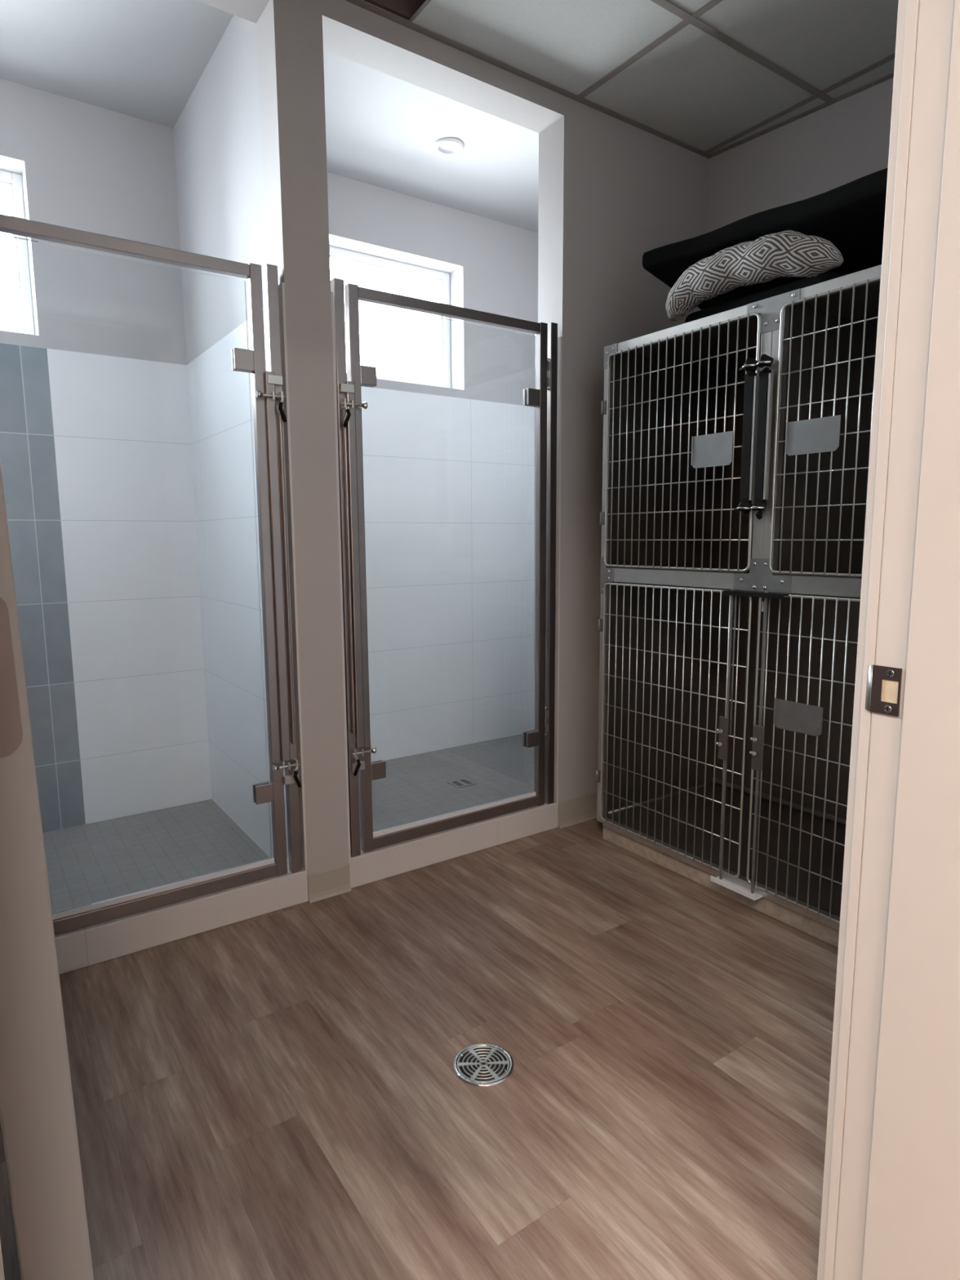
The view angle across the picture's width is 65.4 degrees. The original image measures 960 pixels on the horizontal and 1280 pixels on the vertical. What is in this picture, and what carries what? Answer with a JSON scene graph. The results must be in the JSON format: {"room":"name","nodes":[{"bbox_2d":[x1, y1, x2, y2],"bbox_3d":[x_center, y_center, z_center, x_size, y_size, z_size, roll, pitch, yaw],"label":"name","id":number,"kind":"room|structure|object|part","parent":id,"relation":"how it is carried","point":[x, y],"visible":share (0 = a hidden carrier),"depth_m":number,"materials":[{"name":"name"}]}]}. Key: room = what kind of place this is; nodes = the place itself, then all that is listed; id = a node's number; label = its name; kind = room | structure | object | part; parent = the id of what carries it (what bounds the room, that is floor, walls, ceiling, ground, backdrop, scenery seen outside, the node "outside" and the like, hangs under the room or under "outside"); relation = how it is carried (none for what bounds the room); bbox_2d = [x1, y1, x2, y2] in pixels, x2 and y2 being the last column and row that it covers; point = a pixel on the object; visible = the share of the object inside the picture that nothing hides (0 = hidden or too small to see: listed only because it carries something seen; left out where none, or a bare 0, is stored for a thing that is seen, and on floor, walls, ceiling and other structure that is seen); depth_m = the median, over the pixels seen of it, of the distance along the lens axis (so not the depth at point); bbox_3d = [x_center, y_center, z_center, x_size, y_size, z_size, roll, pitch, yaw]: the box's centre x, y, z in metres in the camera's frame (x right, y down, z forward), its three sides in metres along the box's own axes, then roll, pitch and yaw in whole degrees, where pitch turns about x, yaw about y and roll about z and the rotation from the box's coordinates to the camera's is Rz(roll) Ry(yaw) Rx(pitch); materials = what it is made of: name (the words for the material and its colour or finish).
{"room":"veterinary clinic","nodes":[
{"label":"veterinary clinic","id":0,"kind":"room"},
{"bbox_2d":[0,0,233,128],"bbox_3d":[-1.514,-1.842,1.966,1.549,0.104,0.922,-6,10,-34],"label":"ceiling","id":1,"kind":"structure","parent":0,"point":[144,60],"depth_m":2.33,"materials":[{"name":"paint"}]},
{"bbox_2d":[173,14,288,857],"bbox_3d":[-0.817,-0.783,2.599,0.136,3.050,0.922,-6,10,-34],"label":"wall","id":2,"kind":"structure","parent":0,"point":[217,135],"depth_m":2.58,"materials":[{"name":"white tile"}]},
{"bbox_2d":[278,282,307,871],"bbox_3d":[-0.570,-0.144,2.208,0.007,1.689,0.134,-6,10,-34],"label":"trim","id":3,"kind":"structure","parent":2,"relation":"attached to","point":[281,286],"depth_m":2.15,"materials":[{"name":"grey metal"}]},
{"bbox_2d":[0,78,537,832],"bbox_3d":[-1.082,-0.849,3.093,3.570,3.050,0.200,-6,10,-34],"label":"wall","id":4,"kind":"structure","parent":0,"point":[95,450],"depth_m":2.92,"materials":[{"name":"white tile"}]},
{"bbox_2d":[0,169,35,334],"bbox_3d":[-1.960,-1.328,2.472,0.805,0.566,0.070,-6,10,-34],"label":"window","id":5,"kind":"structure","parent":4,"relation":"in","point":[12,182],"depth_m":2.67,"materials":[{"name":"white plastic"}]},
{"bbox_2d":[329,245,450,387],"bbox_3d":[-0.490,-1.477,3.488,0.792,0.566,0.070,-6,10,-34],"label":"window frame","id":6,"kind":"structure","parent":4,"relation":"in","point":[442,279],"depth_m":3.60,"materials":[{"name":"white plastic"}]},
{"bbox_2d":[0,733,838,1279],"bbox_3d":[0.139,1.055,0.482,5.300,0.096,5.856,-6,10,-34],"label":"floor","id":7,"kind":"structure","parent":0,"point":[277,1095],"depth_m":1.56,"materials":[{"name":"brown wood"}]},
{"bbox_2d":[446,777,476,788],"bbox_3d":[-0.079,0.623,3.261,0.096,0.003,0.096,-6,10,-34],"label":"shower drain","id":8,"kind":"object","parent":7,"relation":"on","point":[460,783],"visible":1,"depth_m":3.25,"materials":[{"name":"metal"}]},
{"bbox_2d":[453,1043,514,1086],"bbox_3d":[0.007,0.890,1.573,0.129,0.005,0.129,-6,10,-34],"label":"floor drain","id":9,"kind":"object","parent":7,"relation":"on","point":[477,1064],"visible":1,"depth_m":1.57,"materials":[{"name":"silver metal"}]},
{"bbox_2d":[595,264,881,947],"bbox_3d":[1.036,-0.081,2.272,0.713,1.727,1.294,-6,10,-34],"label":"cage","id":10,"kind":"object","parent":7,"relation":"on","point":[736,450],"visible":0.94,"depth_m":2.47,"materials":[{"name":"silver metal"}]},
{"bbox_3d":[0.440,-0.160,2.616,0.024,1.657,0.029,-6,10,-34],"label":"corner post","id":11,"kind":"part","parent":10,"relation":"part of","materials":[{"name":"silver metal"}]},
{"bbox_3d":[0.439,-0.223,2.585,0.002,0.130,0.063,-6,9,-34],"label":"corner plate","id":12,"kind":"part","parent":10,"relation":"part of","materials":[{"name":"silver metal"}]},
{"bbox_3d":[0.434,-0.942,2.487,0.002,0.071,0.061,-6,9,-34],"label":"corner plate","id":13,"kind":"part","parent":10,"relation":"part of","materials":[{"name":"silver metal"}]},
{"bbox_3d":[0.599,0.256,2.403,0.010,0.856,0.594,-6,10,-34],"label":"cage door","id":14,"kind":"part","parent":10,"relation":"part of","materials":[{"name":"metal"}]},
{"bbox_3d":[0.590,-0.569,2.294,0.010,0.701,0.583,-6,10,-34],"label":"cage door","id":15,"kind":"part","parent":10,"relation":"part of","materials":[{"name":"metal"}]},
{"bbox_3d":[0.707,0.307,2.209,0.010,0.012,0.021,-6,10,-34],"label":"latch knob","id":16,"kind":"part","parent":10,"relation":"part of","materials":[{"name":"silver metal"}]},
{"bbox_3d":[0.706,0.267,2.203,0.010,0.012,0.021,-6,10,-34],"label":"latch knob","id":17,"kind":"part","parent":10,"relation":"part of","materials":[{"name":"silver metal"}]},
{"bbox_3d":[0.802,0.726,2.214,0.024,0.026,1.231,-6,10,-34],"label":"rail","id":18,"kind":"part","parent":10,"relation":"part of","materials":[{"name":"silver metal"}]},
{"bbox_3d":[0.717,0.290,2.205,0.005,0.129,0.032,-6,10,-34],"label":"latch plate","id":19,"kind":"part","parent":10,"relation":"part of","materials":[{"name":"silver metal"}]},
{"bbox_3d":[0.726,0.289,2.204,0.007,0.876,0.007,-6,10,-34],"label":"latch rod","id":20,"kind":"part","parent":10,"relation":"part of","materials":[{"name":"silver metal"}]},
{"bbox_3d":[0.732,0.071,2.164,0.004,0.420,0.004,-6,10,-34],"label":"guide rod","id":21,"kind":"part","parent":10,"relation":"part of","materials":[{"name":"silver metal"}]},
{"bbox_3d":[0.797,-0.160,2.092,0.024,0.048,1.231,-6,10,-34],"label":"rail","id":22,"kind":"part","parent":10,"relation":"part of","materials":[{"name":"silver metal"}]},
{"bbox_3d":[0.723,-0.364,2.072,0.020,0.010,0.055,-6,10,-34],"label":"cross rod","id":23,"kind":"part","parent":10,"relation":"part of","materials":[{"name":"silver metal"}]},
{"bbox_3d":[0.721,-0.738,2.021,0.020,0.010,0.055,-6,10,-34],"label":"cross rod","id":24,"kind":"part","parent":10,"relation":"part of","materials":[{"name":"silver metal"}]},
{"bbox_3d":[0.737,-0.550,2.056,0.037,0.434,0.041,0,8,5],"label":"latch handle","id":25,"kind":"part","parent":10,"relation":"part of","materials":[{"name":"black metal"}]},
{"bbox_3d":[0.792,-0.897,1.990,0.024,0.030,1.231,-6,10,-34],"label":"rail","id":26,"kind":"part","parent":10,"relation":"part of","materials":[{"name":"silver metal"}]},
{"bbox_3d":[0.772,0.320,2.114,0.010,0.012,0.021,-6,10,-34],"label":"latch knob","id":27,"kind":"part","parent":10,"relation":"part of","materials":[{"name":"silver metal"}]},
{"bbox_3d":[0.772,0.280,2.109,0.010,0.012,0.021,-6,10,-34],"label":"latch knob","id":28,"kind":"part","parent":10,"relation":"part of","materials":[{"name":"silver metal"}]},
{"bbox_2d":[665,230,843,323],"bbox_3d":[0.814,-1.045,2.196,0.245,0.205,0.552,-6,10,-34],"label":"dog bed","id":29,"kind":"object","parent":10,"relation":"on","point":[788,253],"visible":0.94,"depth_m":2.10,"materials":[{"name":"fabric"}]},
{"bbox_2d":[684,271,843,323],"bbox_3d":[0.850,-0.978,2.214,0.176,0.067,0.500,-6,10,-34],"label":"cushion","id":30,"kind":"object","parent":29,"relation":"on","point":[812,277],"depth_m":2.12,"materials":[{"name":"black fabric"}]},
{"bbox_3d":[0.748,-0.359,2.036,0.020,0.010,0.054,-6,10,-34],"label":"cross rod","id":31,"kind":"part","parent":10,"relation":"part of","materials":[{"name":"silver metal"}]},
{"bbox_3d":[0.783,0.305,2.111,0.005,0.130,0.032,-6,10,-34],"label":"latch plate","id":32,"kind":"part","parent":10,"relation":"part of","materials":[{"name":"silver metal"}]},
{"bbox_3d":[0.789,0.301,2.114,0.007,0.876,0.007,-6,10,-34],"label":"latch rod","id":33,"kind":"part","parent":10,"relation":"part of","materials":[{"name":"metal"}]},
{"bbox_3d":[0.785,-0.180,2.083,0.003,0.091,0.183,-6,9,-34],"label":"joining plate","id":34,"kind":"part","parent":10,"relation":"part of","materials":[{"name":"silver metal"}]},
{"bbox_3d":[0.762,-0.545,2.019,0.037,0.434,0.040,0,8,5],"label":"latch handle","id":35,"kind":"part","parent":10,"relation":"part of","materials":[{"name":"black metal"}]},
{"bbox_3d":[0.746,-0.734,1.984,0.020,0.010,0.054,-6,10,-34],"label":"cross rod","id":36,"kind":"part","parent":10,"relation":"part of","materials":[{"name":"silver metal"}]},
{"bbox_3d":[0.778,-0.868,1.992,0.002,0.086,0.158,-6,9,-34],"label":"joining plate","id":37,"kind":"part","parent":10,"relation":"part of","materials":[{"name":"silver metal"}]},
{"bbox_3d":[0.955,0.325,1.890,0.010,0.856,0.618,-6,10,-34],"label":"cage door","id":38,"kind":"part","parent":10,"relation":"part of","materials":[{"name":"metal"}]},
{"bbox_3d":[0.958,-0.498,1.765,0.010,0.701,0.592,-6,10,-34],"label":"cage door","id":39,"kind":"part","parent":10,"relation":"part of","materials":[{"name":"metal"}]},
{"bbox_3d":[1.126,-0.989,2.198,0.220,0.089,0.960,-6,10,-34],"label":"dog bed","id":40,"kind":"object","parent":10,"relation":"on","visible":0},
{"bbox_2d":[642,167,888,310],"bbox_3d":[1.005,-1.142,2.307,0.550,0.240,0.859,-6,10,-34],"label":"pad","id":41,"kind":"object","parent":40,"relation":"on","point":[851,215],"visible":0.4,"depth_m":2.08,"materials":[{"name":"black fabric"}]},
{"bbox_2d":[323,49,538,232],"bbox_3d":[-0.077,-1.990,2.958,1.685,0.100,0.922,-6,10,-34],"label":"ceiling","id":42,"kind":"structure","parent":0,"point":[382,130],"depth_m":2.93,"materials":[{"name":"paint"}]},
{"bbox_2d":[433,137,463,155],"bbox_3d":[-0.123,-1.929,2.929,0.118,0.010,0.118,-6,10,-34],"label":"recessed light","id":43,"kind":"object","parent":42,"relation":"in","point":[445,146],"visible":1,"depth_m":2.93,"materials":[{"name":"white plastic"}]},
{"bbox_2d":[196,0,708,894],"bbox_3d":[-0.629,-0.713,2.083,3.846,3.050,0.146,-6,10,-34],"label":"wall","id":44,"kind":"structure","parent":0,"point":[612,191],"depth_m":2.35,"materials":[{"name":"grey paint"}]},
{"bbox_2d":[54,856,308,974],"bbox_3d":[-0.916,0.777,2.088,0.864,0.100,0.134,-6,10,-34],"label":"shower curb","id":45,"kind":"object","parent":44,"relation":"attached to","point":[91,944],"depth_m":2.06,"materials":[{"name":"white tile"}]},
{"bbox_2d":[0,213,302,934],"bbox_3d":[-0.890,-0.120,1.919,0.836,1.740,0.087,-6,10,-34],"label":"glass shower door","id":46,"kind":"structure","parent":45,"relation":"on","point":[269,418],"depth_m":2.08,"materials":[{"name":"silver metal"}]},
{"bbox_3d":[-0.900,-0.958,1.811,0.682,0.030,0.028,-6,10,-34],"label":"rail","id":47,"kind":"part","parent":46,"relation":"part of","materials":[{"name":"silver metal"}]},
{"bbox_3d":[-0.890,0.709,2.041,0.682,0.036,0.028,-6,10,-34],"label":"rail","id":48,"kind":"part","parent":46,"relation":"part of","materials":[{"name":"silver metal"}]},
{"bbox_3d":[-0.595,-0.663,2.022,0.016,0.021,0.021,-6,10,-34],"label":"thumb knob","id":49,"kind":"part","parent":46,"relation":"part of","materials":[{"name":"silver metal"}]},
{"bbox_3d":[-0.589,0.371,2.164,0.016,0.021,0.021,-6,10,-34],"label":"thumb knob","id":50,"kind":"part","parent":46,"relation":"part of","materials":[{"name":"silver metal"}]},
{"bbox_3d":[-0.565,-0.155,2.154,0.030,1.740,0.030,-6,10,-34],"label":"mounting post","id":51,"kind":"part","parent":46,"relation":"part of","materials":[{"name":"silver metal"}]},
{"bbox_3d":[-0.543,-0.626,2.055,0.016,0.052,0.024,6,10,38],"label":"release lever","id":52,"kind":"part","parent":46,"relation":"part of","materials":[{"name":"black rubber"}]},
{"bbox_3d":[-0.536,0.409,2.198,0.016,0.052,0.024,6,10,38],"label":"release lever","id":53,"kind":"part","parent":46,"relation":"part of","materials":[{"name":"black rubber"}]},
{"bbox_2d":[307,863,351,902],"bbox_3d":[-0.464,0.751,2.312,0.138,0.086,0.013,-6,10,-34],"label":"baseboard","id":54,"kind":"structure","parent":44,"relation":"attached to","point":[324,884],"depth_m":2.31,"materials":[{"name":"beige plastic"}]},
{"bbox_2d":[330,292,351,858],"bbox_3d":[-0.453,-0.156,2.289,0.007,1.689,0.134,-6,10,-34],"label":"trim","id":55,"kind":"structure","parent":44,"relation":"attached to","point":[331,293],"depth_m":2.23,"materials":[{"name":"grey metal"}]},
{"bbox_2d":[348,801,557,888],"bbox_3d":[-0.096,0.694,2.654,0.864,0.100,0.134,-6,10,-34],"label":"shower curb","id":56,"kind":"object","parent":44,"relation":"attached to","point":[387,861],"depth_m":2.56,"materials":[{"name":"white tile"}]},
{"bbox_2d":[330,277,557,857],"bbox_3d":[-0.070,-0.203,2.485,0.836,1.740,0.087,-6,10,-34],"label":"glass shower door","id":57,"kind":"structure","parent":56,"relation":"on","point":[543,397],"depth_m":2.38,"materials":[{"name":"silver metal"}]},
{"bbox_3d":[-0.405,-0.171,2.264,0.030,1.740,0.030,-6,10,-34],"label":"mounting post","id":58,"kind":"part","parent":57,"relation":"part of","materials":[{"name":"silver metal"}]},
{"bbox_3d":[-0.385,-0.641,2.164,0.024,0.052,0.016,-3,8,-18],"label":"release lever","id":59,"kind":"part","parent":57,"relation":"part of","materials":[{"name":"black rubber"}]},
{"bbox_3d":[-0.379,0.393,2.307,0.024,0.052,0.016,-3,8,-18],"label":"release lever","id":60,"kind":"part","parent":57,"relation":"part of","materials":[{"name":"black rubber"}]},
{"bbox_3d":[-0.341,-0.689,2.197,0.016,0.021,0.021,-6,10,-34],"label":"thumb knob","id":61,"kind":"part","parent":57,"relation":"part of","materials":[{"name":"silver metal"}]},
{"bbox_3d":[-0.335,0.345,2.340,0.016,0.021,0.021,-6,10,-34],"label":"thumb knob","id":62,"kind":"part","parent":57,"relation":"part of","materials":[{"name":"silver metal"}]},
{"bbox_3d":[-0.081,-1.041,2.377,0.682,0.030,0.028,-6,10,-34],"label":"rail","id":63,"kind":"part","parent":57,"relation":"part of","materials":[{"name":"silver metal"}]},
{"bbox_3d":[-0.071,0.626,2.608,0.682,0.036,0.028,-6,10,-34],"label":"rail","id":64,"kind":"part","parent":57,"relation":"part of","materials":[{"name":"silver metal"}]},
{"bbox_3d":[0.255,-0.238,2.720,0.030,1.740,0.030,-6,10,-34],"label":"mounting post","id":65,"kind":"part","parent":57,"relation":"part of","materials":[{"name":"silver metal"}]},
{"bbox_2d":[554,336,562,802],"bbox_3d":[0.250,-0.227,2.775,0.007,1.689,0.134,-6,10,-34],"label":"trim","id":66,"kind":"structure","parent":44,"relation":"attached to","point":[560,338],"depth_m":2.72,"materials":[{"name":"grey metal"}]},
{"bbox_2d":[558,791,597,828],"bbox_3d":[0.607,0.634,3.051,0.746,0.103,0.013,-6,10,-34],"label":"baseboard","id":67,"kind":"structure","parent":44,"relation":"attached to","point":[574,811],"depth_m":2.90,"materials":[{"name":"beige plastic"}]},
{"bbox_2d":[408,0,898,153],"bbox_3d":[-0.093,-1.659,1.269,3.756,0.015,1.606,-6,10,-34],"label":"ceiling","id":68,"kind":"structure","parent":0,"point":[693,88],"depth_m":2.27,"materials":[{"name":"tile"}]},
{"bbox_2d":[344,0,895,158],"bbox_3d":[-0.077,-1.651,1.282,3.800,0.004,1.608,-6,10,-34],"label":"grid","id":69,"kind":"object","parent":68,"relation":"attached to","point":[692,19],"visible":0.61,"depth_m":2.39,"materials":[{"name":"metal"}]},
{"bbox_2d":[706,77,893,233],"bbox_3d":[1.524,-0.771,2.409,0.100,3.050,1.817,-7,10,-40],"label":"wall","id":70,"kind":"structure","parent":0,"point":[846,140],"depth_m":2.65,"materials":[{"name":"grey paint"}]},
{"bbox_3d":[0.444,-0.527,0.692,3.799,3.050,0.186,-6,10,-34],"label":"wall","id":71,"kind":"structure","parent":0,"visible":0},
{"bbox_2d":[0,461,93,1279],"bbox_3d":[-0.508,-0.014,0.738,0.047,2.020,0.862,-7,10,-34],"label":"door","id":72,"kind":"structure","parent":71,"relation":"in","point":[37,1119],"depth_m":0.42,"materials":[{"name":"beige paint"}]},
{"bbox_2d":[0,0,959,1279],"bbox_3d":[0.144,-0.029,0.548,1.030,2.106,0.216,-6,10,-34],"label":"door frame","id":73,"kind":"structure","parent":71,"relation":"attached to","point":[891,1207],"depth_m":0.85,"materials":[{"name":"beige paint"}]},
{"bbox_2d":[865,664,902,716],"bbox_3d":[0.470,0.058,0.882,0.010,0.056,0.050,-3,8,-21],"label":"strike plate","id":74,"kind":"object","parent":73,"relation":"attached to","point":[883,686],"visible":1,"depth_m":0.88,"materials":[{"name":"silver metal"}]}
]}

